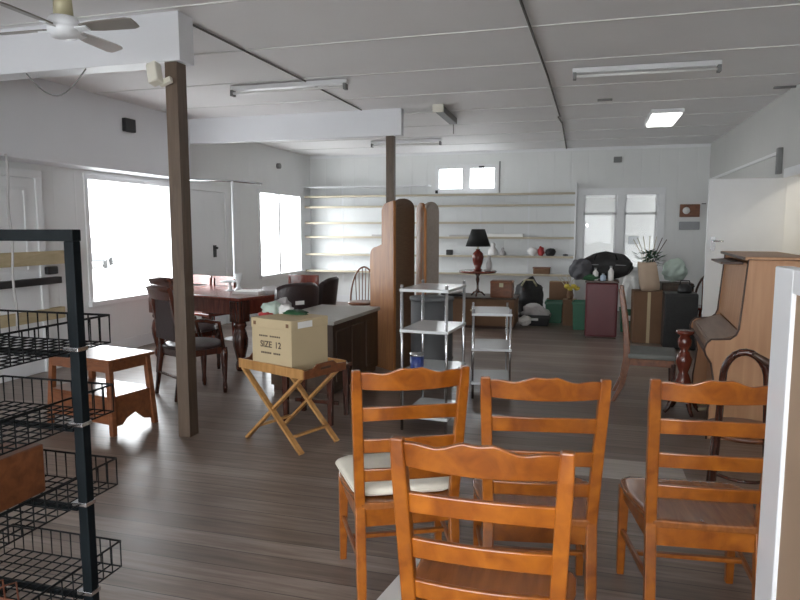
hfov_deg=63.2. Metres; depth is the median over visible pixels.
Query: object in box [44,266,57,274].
wall hook
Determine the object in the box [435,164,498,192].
window
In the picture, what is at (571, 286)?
dried flowers
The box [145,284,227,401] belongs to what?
dining chair
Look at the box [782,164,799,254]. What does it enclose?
doorway
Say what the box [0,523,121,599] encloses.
wire basket
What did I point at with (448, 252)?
clock
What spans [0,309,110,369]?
wire basket
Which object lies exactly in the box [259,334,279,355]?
print
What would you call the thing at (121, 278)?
ground
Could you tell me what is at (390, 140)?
column
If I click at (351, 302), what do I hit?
chair
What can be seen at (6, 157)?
hanging cord
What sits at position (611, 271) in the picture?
plastic bottle
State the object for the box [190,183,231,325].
door
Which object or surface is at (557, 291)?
cardboard box
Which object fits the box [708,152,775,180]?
trim
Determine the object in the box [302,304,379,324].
countertop
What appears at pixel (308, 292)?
leather chair
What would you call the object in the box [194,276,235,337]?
chair
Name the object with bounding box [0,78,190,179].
wall
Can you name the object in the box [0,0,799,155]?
ceiling
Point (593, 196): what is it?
porch roof
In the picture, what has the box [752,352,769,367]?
stick
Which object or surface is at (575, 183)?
end panel
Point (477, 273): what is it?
pedestal table
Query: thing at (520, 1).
cable
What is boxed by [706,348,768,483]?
bentwood chair
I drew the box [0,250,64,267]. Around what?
wall rail
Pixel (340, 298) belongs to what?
baseboard
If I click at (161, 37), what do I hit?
ceiling beam
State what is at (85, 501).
wire basket
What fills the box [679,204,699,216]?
picture
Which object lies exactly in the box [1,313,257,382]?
baseboard
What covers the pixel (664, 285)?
stack
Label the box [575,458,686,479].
floor strip
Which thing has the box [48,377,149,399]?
shelf
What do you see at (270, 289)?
folded cloth
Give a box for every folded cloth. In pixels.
[232,289,264,294]
[261,285,278,293]
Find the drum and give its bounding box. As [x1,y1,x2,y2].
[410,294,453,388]
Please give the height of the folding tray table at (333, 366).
0.606 m
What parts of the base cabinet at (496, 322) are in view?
door, door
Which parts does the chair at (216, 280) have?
seat, post, crest rail, post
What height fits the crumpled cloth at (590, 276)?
0.093 m
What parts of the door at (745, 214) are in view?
handle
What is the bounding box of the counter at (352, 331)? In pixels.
[271,304,379,393]
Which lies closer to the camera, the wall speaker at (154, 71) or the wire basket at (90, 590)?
the wire basket at (90, 590)
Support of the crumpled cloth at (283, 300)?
on the carton
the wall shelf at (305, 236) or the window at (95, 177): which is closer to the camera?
the window at (95, 177)
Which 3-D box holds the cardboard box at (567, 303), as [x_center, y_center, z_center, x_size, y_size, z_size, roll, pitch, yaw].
[2.639,0.187,10.113,0.204,0.402,0.240,2,7,16]
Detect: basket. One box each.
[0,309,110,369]
[0,375,113,455]
[0,449,117,548]
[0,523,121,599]
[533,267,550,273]
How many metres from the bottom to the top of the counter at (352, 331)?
0.675 m
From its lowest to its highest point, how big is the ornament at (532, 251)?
0.161 m
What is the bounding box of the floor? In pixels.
[0,302,761,599]
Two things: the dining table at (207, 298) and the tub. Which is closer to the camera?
the dining table at (207, 298)
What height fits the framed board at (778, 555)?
1.400 m
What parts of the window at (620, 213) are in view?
sash, sash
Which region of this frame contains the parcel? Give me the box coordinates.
[487,234,523,236]
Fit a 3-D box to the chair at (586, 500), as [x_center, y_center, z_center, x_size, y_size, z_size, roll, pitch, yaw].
[0.534,0.730,2.566,0.487,0.985,0.530,1,6,6]
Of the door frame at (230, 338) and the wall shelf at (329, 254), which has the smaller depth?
the door frame at (230, 338)
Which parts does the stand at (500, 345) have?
post, shelf, shelf, shelf, post, post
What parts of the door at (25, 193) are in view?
panel moulding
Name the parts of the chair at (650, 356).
post, post, rail, leg, leg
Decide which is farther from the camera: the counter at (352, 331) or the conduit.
the conduit
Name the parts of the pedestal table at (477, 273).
stem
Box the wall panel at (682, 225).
[679,222,699,229]
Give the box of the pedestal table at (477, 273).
[459,269,496,296]
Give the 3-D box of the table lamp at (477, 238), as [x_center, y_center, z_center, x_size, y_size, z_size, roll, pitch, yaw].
[1.180,-0.760,9.832,0.380,0.620,0.380,2,7,16]
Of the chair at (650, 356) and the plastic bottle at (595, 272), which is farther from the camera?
the plastic bottle at (595, 272)
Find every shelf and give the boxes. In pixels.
[0,276,61,288]
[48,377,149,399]
[304,185,431,188]
[304,192,574,197]
[305,204,574,208]
[305,221,573,223]
[305,236,573,238]
[305,253,572,258]
[306,269,569,276]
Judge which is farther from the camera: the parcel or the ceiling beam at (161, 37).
the parcel
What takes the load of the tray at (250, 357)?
on the folding tray table at (333, 366)
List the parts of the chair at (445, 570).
post, crest rail, seat, post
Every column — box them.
[165,61,198,436]
[386,136,395,202]
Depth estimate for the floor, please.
3.85 m
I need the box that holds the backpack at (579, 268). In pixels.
[569,258,591,279]
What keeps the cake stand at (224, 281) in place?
on the dining table at (207, 298)
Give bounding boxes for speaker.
[146,61,172,86]
[614,156,621,162]
[660,291,698,350]
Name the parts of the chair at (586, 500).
leg, post, seat, rail, crest rail, leg, post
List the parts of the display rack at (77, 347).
post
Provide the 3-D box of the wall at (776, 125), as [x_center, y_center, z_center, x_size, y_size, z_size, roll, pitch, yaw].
[3.273,-0.400,3.880,0.150,2.940,15.500,2,7,16]
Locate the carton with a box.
[251,313,327,370]
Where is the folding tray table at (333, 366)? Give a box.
[239,352,345,455]
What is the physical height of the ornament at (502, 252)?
0.150 m
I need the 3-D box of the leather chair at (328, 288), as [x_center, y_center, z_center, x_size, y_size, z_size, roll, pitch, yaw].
[-1.026,0.179,7.798,0.591,0.928,0.576,1,6,10]
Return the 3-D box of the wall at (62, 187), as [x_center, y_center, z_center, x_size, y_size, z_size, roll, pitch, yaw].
[-4.013,-0.638,6.028,0.150,2.940,15.650,2,7,16]
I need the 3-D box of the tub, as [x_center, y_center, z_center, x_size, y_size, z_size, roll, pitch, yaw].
[2.107,0.299,10.153,0.480,0.170,0.360,2,7,16]
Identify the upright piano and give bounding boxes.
[689,251,799,440]
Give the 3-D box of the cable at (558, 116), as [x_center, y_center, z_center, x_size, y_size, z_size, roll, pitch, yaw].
[2.544,-2.553,10.077,0.051,0.021,3.501,2,7,16]
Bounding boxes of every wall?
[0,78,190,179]
[0,142,310,349]
[310,146,710,304]
[584,197,655,266]
[709,83,799,178]
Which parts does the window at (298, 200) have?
sill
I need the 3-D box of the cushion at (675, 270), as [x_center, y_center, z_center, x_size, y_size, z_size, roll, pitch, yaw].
[3.766,-0.414,8.919,0.336,0.329,0.256,2,7,16]
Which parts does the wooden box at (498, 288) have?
lid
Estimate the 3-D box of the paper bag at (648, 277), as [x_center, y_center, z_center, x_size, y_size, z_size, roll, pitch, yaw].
[3.270,-0.312,8.544,0.284,0.372,0.194,1,6,13]
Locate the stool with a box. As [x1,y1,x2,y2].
[282,362,351,425]
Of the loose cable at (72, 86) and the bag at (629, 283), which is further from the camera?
the bag at (629, 283)
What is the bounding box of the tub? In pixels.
[518,312,550,325]
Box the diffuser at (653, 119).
[646,113,681,126]
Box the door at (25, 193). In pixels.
[0,167,51,382]
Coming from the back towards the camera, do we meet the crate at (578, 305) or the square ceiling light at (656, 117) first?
the crate at (578, 305)
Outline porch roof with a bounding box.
[586,195,655,197]
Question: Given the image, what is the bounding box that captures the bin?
[619,307,630,331]
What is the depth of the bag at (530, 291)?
10.39 m
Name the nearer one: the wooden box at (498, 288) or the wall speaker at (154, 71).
the wall speaker at (154, 71)
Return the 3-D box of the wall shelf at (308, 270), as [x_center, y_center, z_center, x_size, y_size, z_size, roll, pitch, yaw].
[0.644,-0.531,12.564,5.220,0.039,0.304,2,7,16]
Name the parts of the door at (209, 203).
handle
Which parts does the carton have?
carton lid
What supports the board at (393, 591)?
on the floor
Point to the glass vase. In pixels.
(238, 276)
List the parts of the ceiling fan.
blade, blade, down rod, blade, blade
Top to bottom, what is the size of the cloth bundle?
0.223 m
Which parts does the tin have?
lid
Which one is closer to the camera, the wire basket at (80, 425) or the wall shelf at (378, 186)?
the wire basket at (80, 425)
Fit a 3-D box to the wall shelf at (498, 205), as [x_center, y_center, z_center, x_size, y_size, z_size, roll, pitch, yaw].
[0.644,-1.788,12.425,5.220,0.039,0.304,2,7,16]
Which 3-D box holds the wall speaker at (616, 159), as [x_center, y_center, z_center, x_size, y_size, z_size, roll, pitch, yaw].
[3.873,-2.498,11.559,0.140,0.100,0.050,2,7,16]
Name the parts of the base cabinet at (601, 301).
door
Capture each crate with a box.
[545,300,562,322]
[572,300,584,329]
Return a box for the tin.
[410,352,423,367]
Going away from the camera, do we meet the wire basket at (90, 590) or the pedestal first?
the wire basket at (90, 590)
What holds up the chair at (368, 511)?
on the floor
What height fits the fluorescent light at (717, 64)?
0.100 m
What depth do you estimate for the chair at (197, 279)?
8.59 m
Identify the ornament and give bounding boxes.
[488,243,497,254]
[499,247,505,255]
[527,247,537,255]
[537,246,544,255]
[545,248,555,255]
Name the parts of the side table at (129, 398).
leg, panel, leg, leg, panel, leg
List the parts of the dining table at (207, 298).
leg, leg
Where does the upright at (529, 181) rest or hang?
attached to the wall at (684, 171)
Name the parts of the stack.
door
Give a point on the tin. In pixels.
(416, 358)
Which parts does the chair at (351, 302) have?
seat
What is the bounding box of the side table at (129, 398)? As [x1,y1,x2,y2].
[47,345,157,436]
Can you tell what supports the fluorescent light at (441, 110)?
attached to the ceiling
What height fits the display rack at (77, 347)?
1.495 m
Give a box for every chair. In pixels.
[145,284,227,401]
[148,277,220,371]
[166,274,212,341]
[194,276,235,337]
[274,282,318,309]
[288,275,318,285]
[318,276,338,304]
[338,366,469,599]
[348,266,369,305]
[390,436,575,599]
[473,376,611,599]
[611,285,676,401]
[616,378,767,599]
[695,276,703,316]
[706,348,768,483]
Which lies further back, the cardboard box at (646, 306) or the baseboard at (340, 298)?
the baseboard at (340, 298)
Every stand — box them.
[220,280,235,290]
[399,279,465,433]
[471,302,512,399]
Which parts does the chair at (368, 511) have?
leg, rail, post, seat, rail, crest rail, leg, post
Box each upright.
[342,185,343,281]
[479,182,481,285]
[527,181,529,278]
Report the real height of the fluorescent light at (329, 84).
0.100 m
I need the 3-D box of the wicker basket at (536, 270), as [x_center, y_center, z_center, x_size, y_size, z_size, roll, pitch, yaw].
[2.610,-0.544,11.976,0.320,0.125,0.200,2,7,16]
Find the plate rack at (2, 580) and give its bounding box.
[0,579,18,599]
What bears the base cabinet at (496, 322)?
on the floor
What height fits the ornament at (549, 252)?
0.143 m
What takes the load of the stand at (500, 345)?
on the floor
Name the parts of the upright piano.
edge trim, panel, key lid, panel, panel, edge trim, lid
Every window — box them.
[83,173,172,306]
[258,189,304,279]
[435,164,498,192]
[575,187,665,270]
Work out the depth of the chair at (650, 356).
5.55 m
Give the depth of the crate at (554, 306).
10.29 m
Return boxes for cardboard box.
[549,281,569,299]
[562,298,576,325]
[630,289,662,343]
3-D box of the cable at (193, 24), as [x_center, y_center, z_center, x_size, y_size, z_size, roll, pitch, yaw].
[-0.977,-2.129,6.229,0.024,0.016,3.580,2,7,16]
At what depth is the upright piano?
4.55 m
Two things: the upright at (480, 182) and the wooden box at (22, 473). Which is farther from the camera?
the upright at (480, 182)
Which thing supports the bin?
on the floor
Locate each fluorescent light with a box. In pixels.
[230,79,348,96]
[371,139,441,147]
[432,104,456,133]
[572,60,721,80]
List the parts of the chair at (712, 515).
leg, rail, post, seat, rail, crest rail, leg, post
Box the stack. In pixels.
[660,281,693,291]
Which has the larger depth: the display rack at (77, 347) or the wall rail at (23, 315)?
the wall rail at (23, 315)
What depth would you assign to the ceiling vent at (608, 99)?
7.28 m
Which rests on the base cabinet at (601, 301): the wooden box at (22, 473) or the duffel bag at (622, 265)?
the duffel bag at (622, 265)
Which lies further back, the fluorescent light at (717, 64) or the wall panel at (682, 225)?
the wall panel at (682, 225)
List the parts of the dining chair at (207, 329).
post, crest rail, rail, leg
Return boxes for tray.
[239,358,303,379]
[244,352,252,359]
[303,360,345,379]
[328,357,345,362]
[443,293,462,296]
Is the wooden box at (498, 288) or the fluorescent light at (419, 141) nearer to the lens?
the wooden box at (498, 288)
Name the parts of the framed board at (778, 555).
felt panel, rail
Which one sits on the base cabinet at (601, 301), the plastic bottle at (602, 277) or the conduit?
the plastic bottle at (602, 277)
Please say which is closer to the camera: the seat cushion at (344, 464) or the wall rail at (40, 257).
the seat cushion at (344, 464)
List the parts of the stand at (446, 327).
post, post, shelf, shelf, shelf, shelf, post, post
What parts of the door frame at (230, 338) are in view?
rail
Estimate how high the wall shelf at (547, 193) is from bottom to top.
0.039 m
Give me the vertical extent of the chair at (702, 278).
0.916 m
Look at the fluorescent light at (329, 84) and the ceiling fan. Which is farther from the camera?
the fluorescent light at (329, 84)
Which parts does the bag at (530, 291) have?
handle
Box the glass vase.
[234,273,242,290]
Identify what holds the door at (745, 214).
attached to the doorway at (791, 236)
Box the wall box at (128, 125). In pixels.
[122,118,135,132]
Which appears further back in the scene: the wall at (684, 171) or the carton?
the wall at (684, 171)
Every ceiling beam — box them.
[0,10,193,80]
[189,108,403,144]
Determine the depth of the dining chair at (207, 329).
6.74 m
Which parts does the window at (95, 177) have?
sill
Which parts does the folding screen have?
woven panel, woven panel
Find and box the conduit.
[499,161,500,192]
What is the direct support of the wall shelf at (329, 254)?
attached to the wall at (684, 171)
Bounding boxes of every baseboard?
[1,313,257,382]
[336,295,698,313]
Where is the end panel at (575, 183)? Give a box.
[573,183,576,298]
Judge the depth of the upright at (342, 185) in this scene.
13.18 m
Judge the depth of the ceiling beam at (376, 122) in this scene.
8.23 m
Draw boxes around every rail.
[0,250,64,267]
[0,306,65,328]
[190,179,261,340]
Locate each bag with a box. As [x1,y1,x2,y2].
[514,276,543,312]
[518,315,530,325]
[584,251,632,278]
[620,276,638,308]
[637,262,659,290]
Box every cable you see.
[26,68,85,95]
[193,24,361,110]
[519,0,559,116]
[558,116,566,148]
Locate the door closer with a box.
[775,147,782,173]
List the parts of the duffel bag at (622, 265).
handle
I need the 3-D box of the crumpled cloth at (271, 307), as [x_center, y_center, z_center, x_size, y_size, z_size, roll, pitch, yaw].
[-0.916,0.072,4.691,0.152,0.138,0.183,4,7,32]
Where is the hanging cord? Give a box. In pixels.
[4,154,17,329]
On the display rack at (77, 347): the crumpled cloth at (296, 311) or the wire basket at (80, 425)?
the wire basket at (80, 425)
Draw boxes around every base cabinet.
[440,293,519,328]
[584,279,618,338]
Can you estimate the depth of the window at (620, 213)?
11.65 m
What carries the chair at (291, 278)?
on the floor
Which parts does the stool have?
leg, leg, leg, seat, leg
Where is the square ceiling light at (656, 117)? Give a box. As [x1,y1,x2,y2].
[644,108,684,126]
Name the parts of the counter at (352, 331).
panel moulding, panel moulding, panel moulding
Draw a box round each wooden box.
[0,439,45,512]
[490,279,514,297]
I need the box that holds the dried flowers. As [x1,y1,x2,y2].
[557,275,579,299]
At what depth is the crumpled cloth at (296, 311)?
4.61 m
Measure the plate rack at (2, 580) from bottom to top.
0.098 m
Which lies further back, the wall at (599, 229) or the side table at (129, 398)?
the wall at (599, 229)
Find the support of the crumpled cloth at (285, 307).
on the carton
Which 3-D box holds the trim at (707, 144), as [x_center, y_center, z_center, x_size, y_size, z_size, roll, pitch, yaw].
[1.748,-2.770,12.156,7.450,0.050,0.020,2,7,16]
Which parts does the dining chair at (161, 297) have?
post, crest rail, panel, rail, post, armrest, leg, rail, armrest, leg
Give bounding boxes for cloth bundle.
[521,303,549,315]
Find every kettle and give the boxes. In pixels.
[677,280,694,292]
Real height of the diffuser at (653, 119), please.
0.025 m
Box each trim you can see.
[309,143,710,158]
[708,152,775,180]
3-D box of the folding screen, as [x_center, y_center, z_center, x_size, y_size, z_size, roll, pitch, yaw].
[0.083,-0.186,7.080,0.689,1.810,0.450,-4,7,-32]
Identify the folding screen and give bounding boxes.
[370,198,438,370]
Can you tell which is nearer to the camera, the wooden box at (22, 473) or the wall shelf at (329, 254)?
the wooden box at (22, 473)
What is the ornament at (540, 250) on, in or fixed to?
on the wall shelf at (329, 254)
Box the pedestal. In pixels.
[663,329,698,416]
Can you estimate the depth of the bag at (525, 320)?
9.84 m
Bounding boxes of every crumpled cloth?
[258,312,272,315]
[261,300,281,313]
[276,297,291,306]
[278,303,293,313]
[282,309,308,314]
[583,273,598,280]
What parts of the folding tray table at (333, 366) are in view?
cross leg, cross leg, cross leg, cross leg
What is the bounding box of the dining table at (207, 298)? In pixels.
[147,285,274,370]
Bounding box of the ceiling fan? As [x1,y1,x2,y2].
[0,0,139,52]
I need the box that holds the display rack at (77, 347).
[0,229,121,599]
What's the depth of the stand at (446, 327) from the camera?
4.87 m
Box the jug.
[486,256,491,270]
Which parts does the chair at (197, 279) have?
crest rail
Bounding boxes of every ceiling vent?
[597,98,611,101]
[773,85,795,88]
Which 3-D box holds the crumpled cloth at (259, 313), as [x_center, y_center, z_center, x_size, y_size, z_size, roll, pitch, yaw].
[-0.963,0.102,4.633,0.078,0.041,0.138,-6,9,-44]
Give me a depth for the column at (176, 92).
4.56 m
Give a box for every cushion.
[335,453,448,495]
[662,258,687,281]
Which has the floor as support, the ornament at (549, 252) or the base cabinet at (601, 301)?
the base cabinet at (601, 301)
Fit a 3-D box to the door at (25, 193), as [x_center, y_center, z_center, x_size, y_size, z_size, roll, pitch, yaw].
[-3.837,-0.239,6.320,0.053,2.083,0.986,2,7,16]
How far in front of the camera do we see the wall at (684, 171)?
12.19 m
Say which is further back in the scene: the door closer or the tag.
the door closer
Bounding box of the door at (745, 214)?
[702,178,786,316]
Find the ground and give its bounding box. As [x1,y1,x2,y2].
[92,261,293,299]
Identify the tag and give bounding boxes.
[295,301,303,304]
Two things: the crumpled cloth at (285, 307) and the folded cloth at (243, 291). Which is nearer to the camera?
the crumpled cloth at (285, 307)
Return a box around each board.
[377,558,419,599]
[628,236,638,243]
[755,266,799,599]
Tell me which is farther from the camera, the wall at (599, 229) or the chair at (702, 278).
the wall at (599, 229)
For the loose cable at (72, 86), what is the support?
hanging from the ceiling beam at (161, 37)
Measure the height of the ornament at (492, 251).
0.240 m
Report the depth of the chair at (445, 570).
1.62 m
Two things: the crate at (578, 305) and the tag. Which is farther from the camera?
the crate at (578, 305)
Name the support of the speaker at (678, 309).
on the floor
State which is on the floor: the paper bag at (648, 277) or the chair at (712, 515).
the chair at (712, 515)
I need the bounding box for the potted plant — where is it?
[632,237,669,288]
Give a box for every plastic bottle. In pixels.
[593,268,597,280]
[600,273,605,280]
[608,266,613,280]
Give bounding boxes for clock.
[446,250,452,254]
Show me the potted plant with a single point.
(653, 252)
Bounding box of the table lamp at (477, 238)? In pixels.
[466,229,490,269]
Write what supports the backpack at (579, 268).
on the base cabinet at (601, 301)
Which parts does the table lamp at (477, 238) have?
lamp shade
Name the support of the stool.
on the floor
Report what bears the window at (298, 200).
in the wall at (62, 187)
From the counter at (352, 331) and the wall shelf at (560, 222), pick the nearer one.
the counter at (352, 331)
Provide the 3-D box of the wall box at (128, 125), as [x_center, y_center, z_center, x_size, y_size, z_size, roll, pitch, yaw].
[-3.123,-2.012,7.488,0.060,0.150,0.180,2,7,16]

